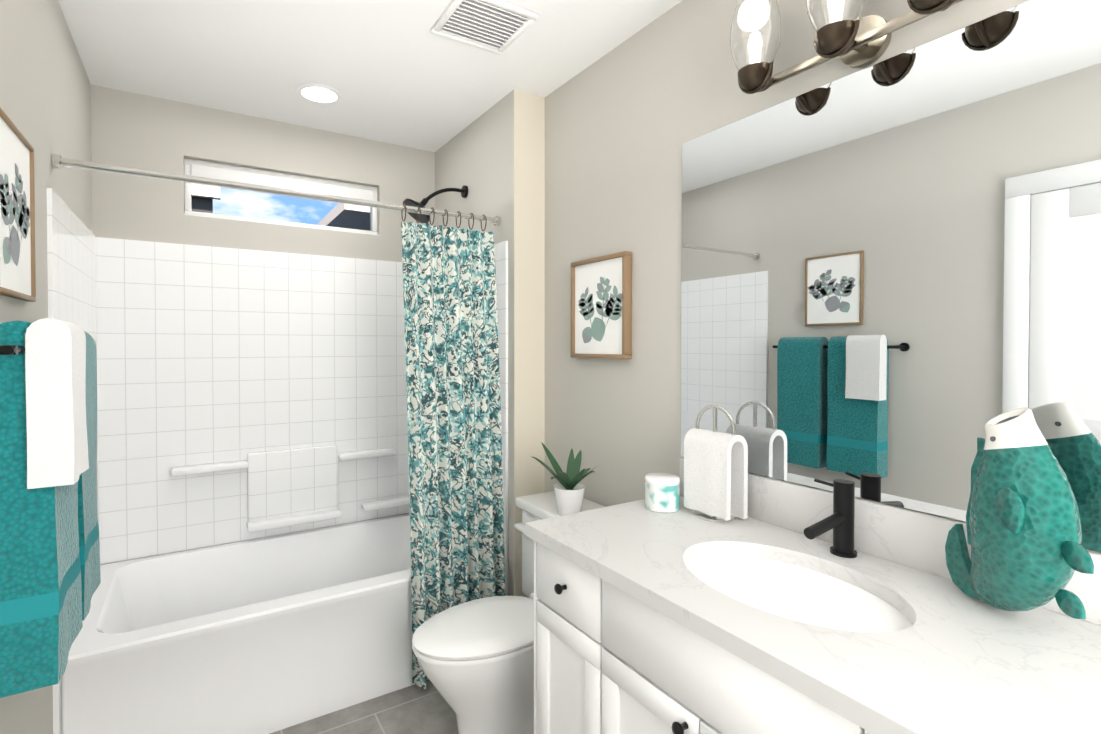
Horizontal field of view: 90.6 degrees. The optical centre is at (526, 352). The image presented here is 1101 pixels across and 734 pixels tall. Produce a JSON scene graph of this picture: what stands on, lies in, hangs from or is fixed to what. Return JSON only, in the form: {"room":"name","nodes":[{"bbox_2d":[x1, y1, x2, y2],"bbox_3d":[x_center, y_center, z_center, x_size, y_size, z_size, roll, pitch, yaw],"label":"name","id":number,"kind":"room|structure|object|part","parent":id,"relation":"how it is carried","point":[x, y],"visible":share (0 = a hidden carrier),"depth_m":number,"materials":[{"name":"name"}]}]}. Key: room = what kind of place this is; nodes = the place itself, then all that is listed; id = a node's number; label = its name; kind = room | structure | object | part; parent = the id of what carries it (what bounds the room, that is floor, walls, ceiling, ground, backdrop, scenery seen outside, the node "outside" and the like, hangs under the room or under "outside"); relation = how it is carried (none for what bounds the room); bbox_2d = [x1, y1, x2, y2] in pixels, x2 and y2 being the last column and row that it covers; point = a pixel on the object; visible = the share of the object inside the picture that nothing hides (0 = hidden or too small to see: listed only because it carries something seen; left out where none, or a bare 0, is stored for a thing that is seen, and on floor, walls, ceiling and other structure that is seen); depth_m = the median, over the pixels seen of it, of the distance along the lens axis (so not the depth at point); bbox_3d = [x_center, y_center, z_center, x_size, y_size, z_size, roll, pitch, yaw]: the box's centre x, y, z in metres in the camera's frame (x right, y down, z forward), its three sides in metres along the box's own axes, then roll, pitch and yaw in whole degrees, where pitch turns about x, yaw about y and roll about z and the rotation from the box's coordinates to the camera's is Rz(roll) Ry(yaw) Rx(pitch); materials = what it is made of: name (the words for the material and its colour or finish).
{"room":"bathroom","nodes":[
{"label":"bathroom","id":0,"kind":"room"},
{"bbox_2d":[0,0,91,733],"bbox_3d":[-0.744,0.128,0.419,0.120,2.440,4.540,0,1,-32],"label":"wall","id":1,"kind":"structure","parent":0,"point":[45,95],"depth_m":1.52,"materials":[{"name":"grey paint"}]},
{"bbox_2d":[0,117,30,295],"bbox_3d":[-1.164,-0.318,1.229,0.009,0.361,0.286,0,1,-32],"label":"canvas","id":2,"kind":"object","parent":1,"relation":"attached to","point":[13,151],"visible":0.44,"depth_m":1.24,"materials":[{"name":"paper"}]},
{"bbox_2d":[0,163,29,265],"bbox_3d":[-1.165,-0.317,1.241,0.001,0.248,0.263,0,1,-32],"label":"leaves","id":3,"kind":"object","parent":2,"relation":"attached to","point":[11,247],"visible":1,"depth_m":1.23,"materials":[{"name":"paper"}]},
{"bbox_2d":[0,107,33,152],"bbox_3d":[-1.162,-0.505,1.227,0.019,0.012,0.310,0,1,-32],"label":"picture frame","id":4,"kind":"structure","parent":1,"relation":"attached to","point":[14,129],"depth_m":1.23,"materials":[{"name":"brown wood"}]},
{"bbox_2d":[0,287,35,301],"bbox_3d":[-1.162,-0.132,1.233,0.019,0.012,0.310,0,1,-32],"label":"picture frame","id":5,"kind":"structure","parent":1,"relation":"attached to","point":[14,294],"depth_m":1.23,"materials":[{"name":"brown wood"}]},
{"bbox_2d":[29,151,35,296],"bbox_3d":[-1.240,-0.320,1.357,0.019,0.361,0.012,0,1,-32],"label":"picture frame","id":6,"kind":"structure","parent":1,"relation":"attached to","point":[32,233],"depth_m":1.36,"materials":[{"name":"brown wood"}]},
{"bbox_2d":[0,318,100,697],"bbox_3d":[-1.088,0.289,1.252,0.158,0.715,0.689,0,1,-32],"label":"towels","id":7,"kind":"object","parent":1,"relation":"attached to","point":[50,580],"visible":1,"depth_m":1.04,"materials":[{"name":"teal fabric"}]},
{"bbox_3d":[-0.951,-0.005,0.953,0.084,0.018,0.018,0,1,-32],"label":"post","id":8,"kind":"part","parent":7,"relation":"part of","materials":[{"name":"black metal"}]},
{"bbox_2d":[47,188,97,459],"bbox_3d":[-1.593,-0.013,1.929,0.012,0.932,0.835,0,1,-32],"label":"wall tile","id":9,"kind":"structure","parent":1,"relation":"attached to","point":[71,253],"depth_m":1.80,"materials":[{"name":"white tile"}]},
{"bbox_2d":[53,459,98,733],"bbox_3d":[-1.592,0.890,1.942,0.014,0.874,0.835,0,1,-32],"label":"wall","id":10,"kind":"structure","parent":1,"relation":"attached to","point":[57,720],"depth_m":1.59,"materials":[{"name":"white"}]},
{"bbox_2d":[91,85,434,564],"bbox_3d":[-1.133,0.095,2.773,1.678,2.440,0.120,0,1,-32],"label":"wall","id":11,"kind":"structure","parent":0,"point":[141,121],"depth_m":2.53,"materials":[{"name":"grey paint"}]},
{"bbox_2d":[96,237,407,458],"bbox_3d":[-1.164,-0.023,2.675,1.500,0.932,0.012,0,1,-32],"label":"wall tile","id":12,"kind":"structure","parent":11,"relation":"attached to","point":[200,348],"depth_m":2.56,"materials":[{"name":"white tile"}]},
{"bbox_2d":[99,433,409,564],"bbox_3d":[-1.163,0.665,2.683,1.496,0.444,0.014,0,1,-32],"label":"wall","id":13,"kind":"structure","parent":11,"relation":"attached to","point":[150,505],"depth_m":2.48,"materials":[{"name":"tile"}]},
{"bbox_2d":[171,460,247,475],"bbox_3d":[-1.430,0.520,2.462,0.300,0.030,0.081,0,1,-32],"label":"ledge","id":14,"kind":"object","parent":13,"relation":"attached to","point":[206,468],"visible":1,"depth_m":2.44,"materials":[{"name":"white plastic"}]},
{"bbox_2d":[247,445,337,521],"bbox_3d":[-1.139,0.634,2.668,0.410,0.325,0.036,0,1,-32],"label":"wall","id":15,"kind":"structure","parent":13,"relation":"attached to","point":[287,482],"depth_m":2.65,"materials":[{"name":"tile"}]},
{"bbox_2d":[247,508,341,531],"bbox_3d":[-1.125,0.810,2.647,0.420,0.035,0.091,0,1,-32],"label":"shelf","id":16,"kind":"object","parent":13,"relation":"attached to","point":[267,524],"visible":0.9,"depth_m":2.61,"materials":[{"name":"white ceramic"}]},
{"bbox_2d":[338,447,396,459],"bbox_3d":[-0.829,0.525,2.831,0.290,0.030,0.081,0,1,-32],"label":"ledge","id":17,"kind":"object","parent":13,"relation":"attached to","point":[358,454],"visible":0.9,"depth_m":2.80,"materials":[{"name":"white plastic"}]},
{"bbox_2d":[361,496,409,510],"bbox_3d":[-0.722,0.799,2.900,0.300,0.030,0.081,0,1,-32],"label":"ledge","id":18,"kind":"object","parent":13,"relation":"attached to","point":[384,503],"visible":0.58,"depth_m":2.86,"materials":[{"name":"white plastic"}]},
{"bbox_2d":[184,158,377,233],"bbox_3d":[-1.189,-0.757,2.718,0.882,0.264,0.065,0,1,-32],"label":"transom","id":19,"kind":"object","parent":11,"relation":"attached to","point":[210,201],"visible":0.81,"depth_m":2.68,"materials":[{"name":"white"}]},
{"bbox_3d":[-1.558,-0.754,2.501,0.027,0.210,0.050,0,1,-32],"label":"frame","id":20,"kind":"part","parent":19,"relation":"part of","materials":[{"name":"white plastic"}]},
{"bbox_3d":[-1.193,-0.875,2.722,0.882,0.027,0.050,0,1,-32],"label":"frame","id":21,"kind":"part","parent":19,"relation":"part of","materials":[{"name":"white plastic"}]},
{"bbox_3d":[-1.193,-0.757,2.724,0.828,0.210,0.004,0,1,-32],"label":"glass","id":22,"kind":"part","parent":19,"relation":"part of","materials":[{"name":"blue"}]},
{"bbox_3d":[-1.193,-0.638,2.726,0.882,0.027,0.050,0,1,-32],"label":"frame","id":23,"kind":"part","parent":19,"relation":"part of","materials":[{"name":"white plastic"}]},
{"bbox_3d":[-0.829,-0.760,2.947,0.027,0.210,0.050,0,1,-32],"label":"frame","id":24,"kind":"part","parent":19,"relation":"part of","materials":[{"name":"white plastic"}]},
{"bbox_2d":[184,214,379,235],"bbox_3d":[-1.171,-0.625,2.689,0.884,0.004,0.034,0,1,-32],"label":"trim","id":25,"kind":"structure","parent":11,"relation":"on","point":[277,224],"depth_m":2.64,"materials":[{"name":"white"}]},
{"bbox_2d":[191,164,372,200],"bbox_3d":[-1.175,-0.824,2.693,0.828,0.075,0.010,0,1,-32],"label":"blind","id":26,"kind":"object","parent":11,"relation":"attached to","point":[213,171],"depth_m":2.67,"materials":[{"name":"white"}]},
{"bbox_2d":[270,680,458,733],"bbox_3d":[0.022,1.391,0.906,1.918,0.100,4.540,0,1,-32],"label":"floor","id":27,"kind":"structure","parent":0,"point":[414,709],"depth_m":1.98,"materials":[{"name":"tile"}]},
{"bbox_2d":[61,513,428,733],"bbox_3d":[-0.947,1.107,2.337,1.520,0.430,0.809,0,1,-32],"label":"bathtub","id":28,"kind":"object","parent":27,"relation":"on","point":[268,635],"visible":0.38,"depth_m":1.99,"materials":[{"name":"white ceramic"}]},
{"bbox_2d":[412,491,605,733],"bbox_3d":[-0.036,0.950,1.879,0.735,0.755,0.480,0,1,-32],"label":"toilet","id":29,"kind":"object","parent":27,"relation":"on","point":[475,659],"visible":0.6,"depth_m":1.73,"materials":[{"name":"white ceramic"}]},
{"bbox_3d":[-0.137,0.929,1.817,0.498,0.016,0.350,0,1,-32],"label":"seat","id":30,"kind":"part","parent":29,"relation":"part of","materials":[{"name":"white plastic"}]},
{"bbox_3d":[-0.138,0.905,1.816,0.496,0.026,0.346,0,1,-32],"label":"seat lid","id":31,"kind":"part","parent":29,"relation":"part of","materials":[{"name":"white plastic"}]},
{"bbox_3d":[-0.092,1.132,1.847,0.578,0.392,0.334,0,1,-32],"label":"bowl","id":32,"kind":"part","parent":29,"relation":"part of","materials":[{"name":"white ceramic"}]},
{"bbox_3d":[-0.011,0.670,2.078,0.038,0.020,0.080,0,1,-32],"label":"handle","id":33,"kind":"part","parent":29,"relation":"part of","materials":[{"name":"white ceramic"}]},
{"bbox_3d":[0.182,0.783,2.011,0.215,0.345,0.450,0,1,-32],"label":"tank","id":34,"kind":"part","parent":29,"relation":"part of","materials":[{"name":"white ceramic"}]},
{"bbox_3d":[0.176,0.591,2.005,0.236,0.040,0.480,0,1,-32],"label":"lid","id":35,"kind":"part","parent":29,"relation":"part of","materials":[{"name":"white ceramic"}]},
{"bbox_2d":[532,442,596,515],"bbox_3d":[0.139,0.455,1.958,0.211,0.234,0.268,0,1,-32],"label":"potted plant","id":36,"kind":"object","parent":29,"relation":"on","point":[569,489],"visible":0.9,"depth_m":1.91,"materials":[{"name":"green plant"}]},
{"bbox_2d":[525,458,1100,733],"bbox_3d":[0.532,0.816,1.117,0.578,1.045,1.138,0,1,-32],"label":"bathroom vanity","id":37,"kind":"object","parent":27,"relation":"on","point":[783,607],"visible":1,"depth_m":1.04,"materials":[{"name":"white stone"}]},
{"bbox_3d":[0.256,0.908,1.596,0.549,0.848,0.010,0,1,-32],"label":"panel","id":38,"kind":"part","parent":37,"relation":"part of","materials":[{"name":"white wood"}]},
{"bbox_3d":[0.083,0.572,1.321,0.029,0.026,0.026,0,1,-32],"label":"knob","id":39,"kind":"part","parent":37,"relation":"part of","materials":[{"name":"black metal"}]},
{"bbox_3d":[0.102,0.572,1.334,0.019,0.157,0.264,0,1,-32],"label":"drawer","id":40,"kind":"part","parent":37,"relation":"part of","materials":[{"name":"white wood"}]},
{"bbox_3d":[0.098,0.685,1.333,0.009,0.055,0.264,0,1,-32],"label":"door rail","id":41,"kind":"part","parent":37,"relation":"part of","materials":[{"name":"white wood"}]},
{"bbox_3d":[0.106,0.939,1.342,0.010,0.563,0.264,0,1,-32],"label":"door panel","id":42,"kind":"part","parent":37,"relation":"part of","materials":[{"name":"white wood"}]},
{"bbox_3d":[0.241,0.688,1.099,0.009,0.055,0.274,0,1,-32],"label":"door rail","id":43,"kind":"part","parent":37,"relation":"part of","materials":[{"name":"white wood"}]},
{"bbox_3d":[0.249,0.942,1.108,0.010,0.563,0.274,0,1,-32],"label":"door panel","id":44,"kind":"part","parent":37,"relation":"part of","materials":[{"name":"white wood"}]},
{"bbox_2d":[645,473,679,512],"bbox_3d":[0.394,0.405,1.581,0.100,0.092,0.100,0,1,-32],"label":"candle jar","id":45,"kind":"object","parent":37,"relation":"on","point":[662,492],"visible":1,"depth_m":1.54,"materials":[{"name":"white ceramic"}]},
{"bbox_3d":[0.282,0.688,0.997,0.029,0.026,0.026,0,1,-32],"label":"knob","id":46,"kind":"part","parent":37,"relation":"part of","materials":[{"name":"black metal"}]},
{"bbox_3d":[0.386,0.691,0.864,0.009,0.055,0.274,0,1,-32],"label":"door rail","id":47,"kind":"part","parent":37,"relation":"part of","materials":[{"name":"white wood"}]},
{"bbox_2d":[684,405,747,521],"bbox_3d":[0.520,0.297,1.504,0.110,0.309,0.148,0,1,-32],"label":"towel stand","id":48,"kind":"object","parent":37,"relation":"on","point":[715,476],"visible":1,"depth_m":1.47,"materials":[{"name":"white fabric"}]},
{"bbox_3d":[0.520,0.296,1.504,0.012,0.288,0.012,0,1,-32],"label":"post","id":49,"kind":"part","parent":48,"relation":"part of","materials":[{"name":"silver metal"}]},
{"bbox_2d":[804,478,856,557],"bbox_3d":[0.664,0.374,1.222,0.164,0.165,0.090,0,1,-32],"label":"faucet","id":50,"kind":"object","parent":37,"relation":"on","point":[841,521],"depth_m":1.22,"materials":[{"name":"black metal"}]},
{"bbox_2d":[945,408,1093,618],"bbox_3d":[0.828,0.276,0.935,0.164,0.363,0.236,0,1,-32],"label":"fish sculpture","id":51,"kind":"object","parent":37,"relation":"on","point":[1024,536],"visible":1,"depth_m":0.89,"materials":[{"name":"ceramic"}]},
{"bbox_2d":[58,0,681,151],"bbox_3d":[0.022,-1.149,0.872,1.918,0.100,4.540,0,1,-32],"label":"ceiling","id":52,"kind":"structure","parent":0,"point":[396,72],"depth_m":2.05,"materials":[{"name":"white paint"}]},
{"bbox_2d":[295,83,342,104],"bbox_3d":[-0.895,-1.114,2.349,0.192,0.008,0.192,0,1,-32],"label":"recessed light","id":53,"kind":"object","parent":52,"relation":"in","point":[319,94],"visible":0.98,"depth_m":2.34,"materials":[{"name":"white plastic"}]},
{"bbox_2d":[431,0,538,54],"bbox_3d":[-0.145,-1.103,1.824,0.270,0.016,0.270,0,1,-32],"label":"ceiling vent","id":54,"kind":"object","parent":52,"relation":"in","point":[489,25],"visible":1,"depth_m":1.82,"materials":[{"name":"white plastic"}]},
{"bbox_3d":[-0.251,-1.102,1.759,0.022,0.015,0.226,0,1,-32],"label":"frame","id":55,"kind":"part","parent":54,"relation":"part of","materials":[{"name":"white plastic"}]},
{"bbox_3d":[-0.210,-1.105,1.930,0.270,0.015,0.022,0,1,-32],"label":"frame","id":56,"kind":"part","parent":54,"relation":"part of","materials":[{"name":"white plastic"}]},
{"bbox_3d":[-0.080,-1.102,1.718,0.270,0.015,0.022,0,1,-32],"label":"frame","id":57,"kind":"part","parent":54,"relation":"part of","materials":[{"name":"white"}]},
{"bbox_3d":[-0.039,-1.104,1.889,0.022,0.015,0.226,0,1,-32],"label":"frame","id":58,"kind":"part","parent":54,"relation":"part of","materials":[{"name":"white"}]},
{"bbox_2d":[435,90,513,595],"bbox_3d":[-0.220,0.096,2.743,0.154,2.440,0.885,0,1,-32],"label":"wall","id":59,"kind":"structure","parent":0,"point":[476,156],"depth_m":2.48,"materials":[{"name":"grey paint"}]},
{"bbox_2d":[403,185,467,222],"bbox_3d":[-0.441,-0.727,2.634,0.320,0.212,0.148,0,1,-32],"label":"shower head","id":60,"kind":"object","parent":59,"relation":"attached to","point":[424,218],"visible":0.88,"depth_m":2.61},
{"bbox_3d":[-0.401,-0.768,2.658,0.212,0.092,0.017,0,1,-32],"label":"arm","id":61,"kind":"part","parent":60,"relation":"part of"},
{"bbox_2d":[494,241,507,454],"bbox_3d":[-0.304,-0.024,2.719,0.012,0.932,0.835,0,1,-32],"label":"wall tile","id":62,"kind":"structure","parent":59,"relation":"attached to","point":[501,257],"depth_m":2.38,"materials":[{"name":"white tile"}]},
{"bbox_2d":[502,454,507,595],"bbox_3d":[-0.305,0.879,2.731,0.014,0.874,0.835,0,1,-32],"label":"wall","id":63,"kind":"structure","parent":59,"relation":"attached to","point":[505,477],"depth_m":2.37,"materials":[{"name":"white plastic"}]},
{"bbox_2d":[514,89,544,596],"bbox_3d":[0.012,0.101,2.364,0.154,2.440,0.004,0,1,-32],"label":"wall","id":64,"kind":"structure","parent":0,"point":[529,279],"depth_m":2.35,"materials":[{"name":"beige paint"}]},
{"bbox_2d":[51,153,504,688],"bbox_3d":[-0.737,0.350,1.984,1.520,1.902,0.184,0,1,-32],"label":"shower curtain","id":65,"kind":"object","parent":64,"relation":"attached to","point":[454,425],"visible":0.9,"depth_m":2.23,"materials":[{"name":"teal fabric"}]},
{"bbox_3d":[-0.771,-0.580,2.027,1.520,0.025,0.025,0,1,-32],"label":"rod","id":66,"kind":"part","parent":65,"relation":"part of","materials":[{"name":"silver metal"}]},
{"bbox_2d":[545,0,1100,553],"bbox_3d":[0.789,0.115,1.359,0.120,2.440,4.540,0,1,-32],"label":"wall","id":67,"kind":"structure","parent":0,"point":[629,118],"depth_m":1.88,"materials":[{"name":"grey paint"}]},
{"bbox_2d":[570,266,574,352],"bbox_3d":[0.193,-0.170,2.178,0.034,0.346,0.016,0,1,-32],"label":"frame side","id":68,"kind":"object","parent":67,"relation":"attached to","point":[572,346],"visible":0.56,"depth_m":2.17,"materials":[{"name":"brown wood"}]},
{"bbox_2d":[575,257,621,353],"bbox_3d":[0.277,-0.169,2.050,0.019,0.346,0.291,0,1,-32],"label":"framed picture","id":69,"kind":"object","parent":67,"relation":"attached to","point":[588,275],"visible":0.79,"depth_m":2.05,"materials":[{"name":"paper"}]},
{"bbox_2d":[578,277,621,342],"bbox_3d":[0.274,-0.166,2.035,0.001,0.259,0.272,0,1,-32],"label":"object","id":70,"kind":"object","parent":69,"relation":"attached to","point":[596,331],"depth_m":2.03,"materials":[{"name":"paper"}]},
{"bbox_2d":[570,353,631,358],"bbox_3d":[0.273,0.012,2.050,0.034,0.016,0.323,0,1,-32],"label":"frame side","id":71,"kind":"object","parent":67,"relation":"attached to","point":[606,356],"visible":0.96,"depth_m":2.01,"materials":[{"name":"brown wood"}]},
{"bbox_2d":[571,251,631,266],"bbox_3d":[0.273,-0.350,2.045,0.034,0.016,0.323,0,1,-32],"label":"picture frame","id":72,"kind":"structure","parent":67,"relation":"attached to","point":[602,258],"depth_m":2.01,"materials":[{"name":"brown wood"}]},
{"bbox_2d":[622,256,631,354],"bbox_3d":[0.353,-0.167,1.917,0.034,0.346,0.016,0,1,-32],"label":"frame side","id":73,"kind":"object","parent":67,"relation":"attached to","point":[626,305],"visible":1,"depth_m":1.91,"materials":[{"name":"brown wood"}]},
{"bbox_2d":[729,0,962,93],"bbox_3d":[0.696,-0.759,1.199,0.188,0.232,0.509,0,1,-32],"label":"sconce","id":74,"kind":"object","parent":67,"relation":"attached to","point":[845,34],"visible":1,"depth_m":1.24,"materials":[{"name":"grey metal"}]},
{"bbox_3d":[0.566,-0.787,1.347,0.120,0.180,0.120,0,1,-32],"label":"lamp shade","id":75,"kind":"part","parent":74,"relation":"part of","materials":[{"name":"clear glass"}]},
{"bbox_3d":[0.598,-0.672,1.368,0.078,0.054,0.012,0,1,-32],"label":"arm","id":76,"kind":"part","parent":74,"relation":"part of"},
{"bbox_3d":[0.670,-0.785,1.177,0.120,0.180,0.120,0,1,-32],"label":"lamp shade","id":77,"kind":"part","parent":74,"relation":"part of","materials":[{"name":"clear glass"}]},
{"bbox_3d":[0.702,-0.670,1.198,0.078,0.054,0.012,0,1,-32],"label":"arm","id":78,"kind":"part","parent":74,"relation":"part of"},
{"bbox_3d":[0.750,-0.693,1.228,0.028,0.024,0.024,0,1,-32],"label":"stem","id":79,"kind":"part","parent":74,"relation":"part of","materials":[{"name":"grey metal"}]},
{"bbox_3d":[0.799,-0.668,1.040,0.078,0.054,0.012,0,1,-32],"label":"arm","id":80,"kind":"part","parent":74,"relation":"part of"},
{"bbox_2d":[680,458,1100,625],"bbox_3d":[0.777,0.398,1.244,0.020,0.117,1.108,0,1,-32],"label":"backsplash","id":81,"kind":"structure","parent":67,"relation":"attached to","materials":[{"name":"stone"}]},
{"bbox_2d":[681,0,1100,552],"bbox_3d":[0.782,-0.157,1.243,0.005,0.986,1.115,0,1,-32],"label":"mirror glass","id":82,"kind":"object","parent":67,"relation":"attached to","point":[891,282],"visible":1,"depth_m":1.17,"materials":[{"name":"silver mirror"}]}
]}

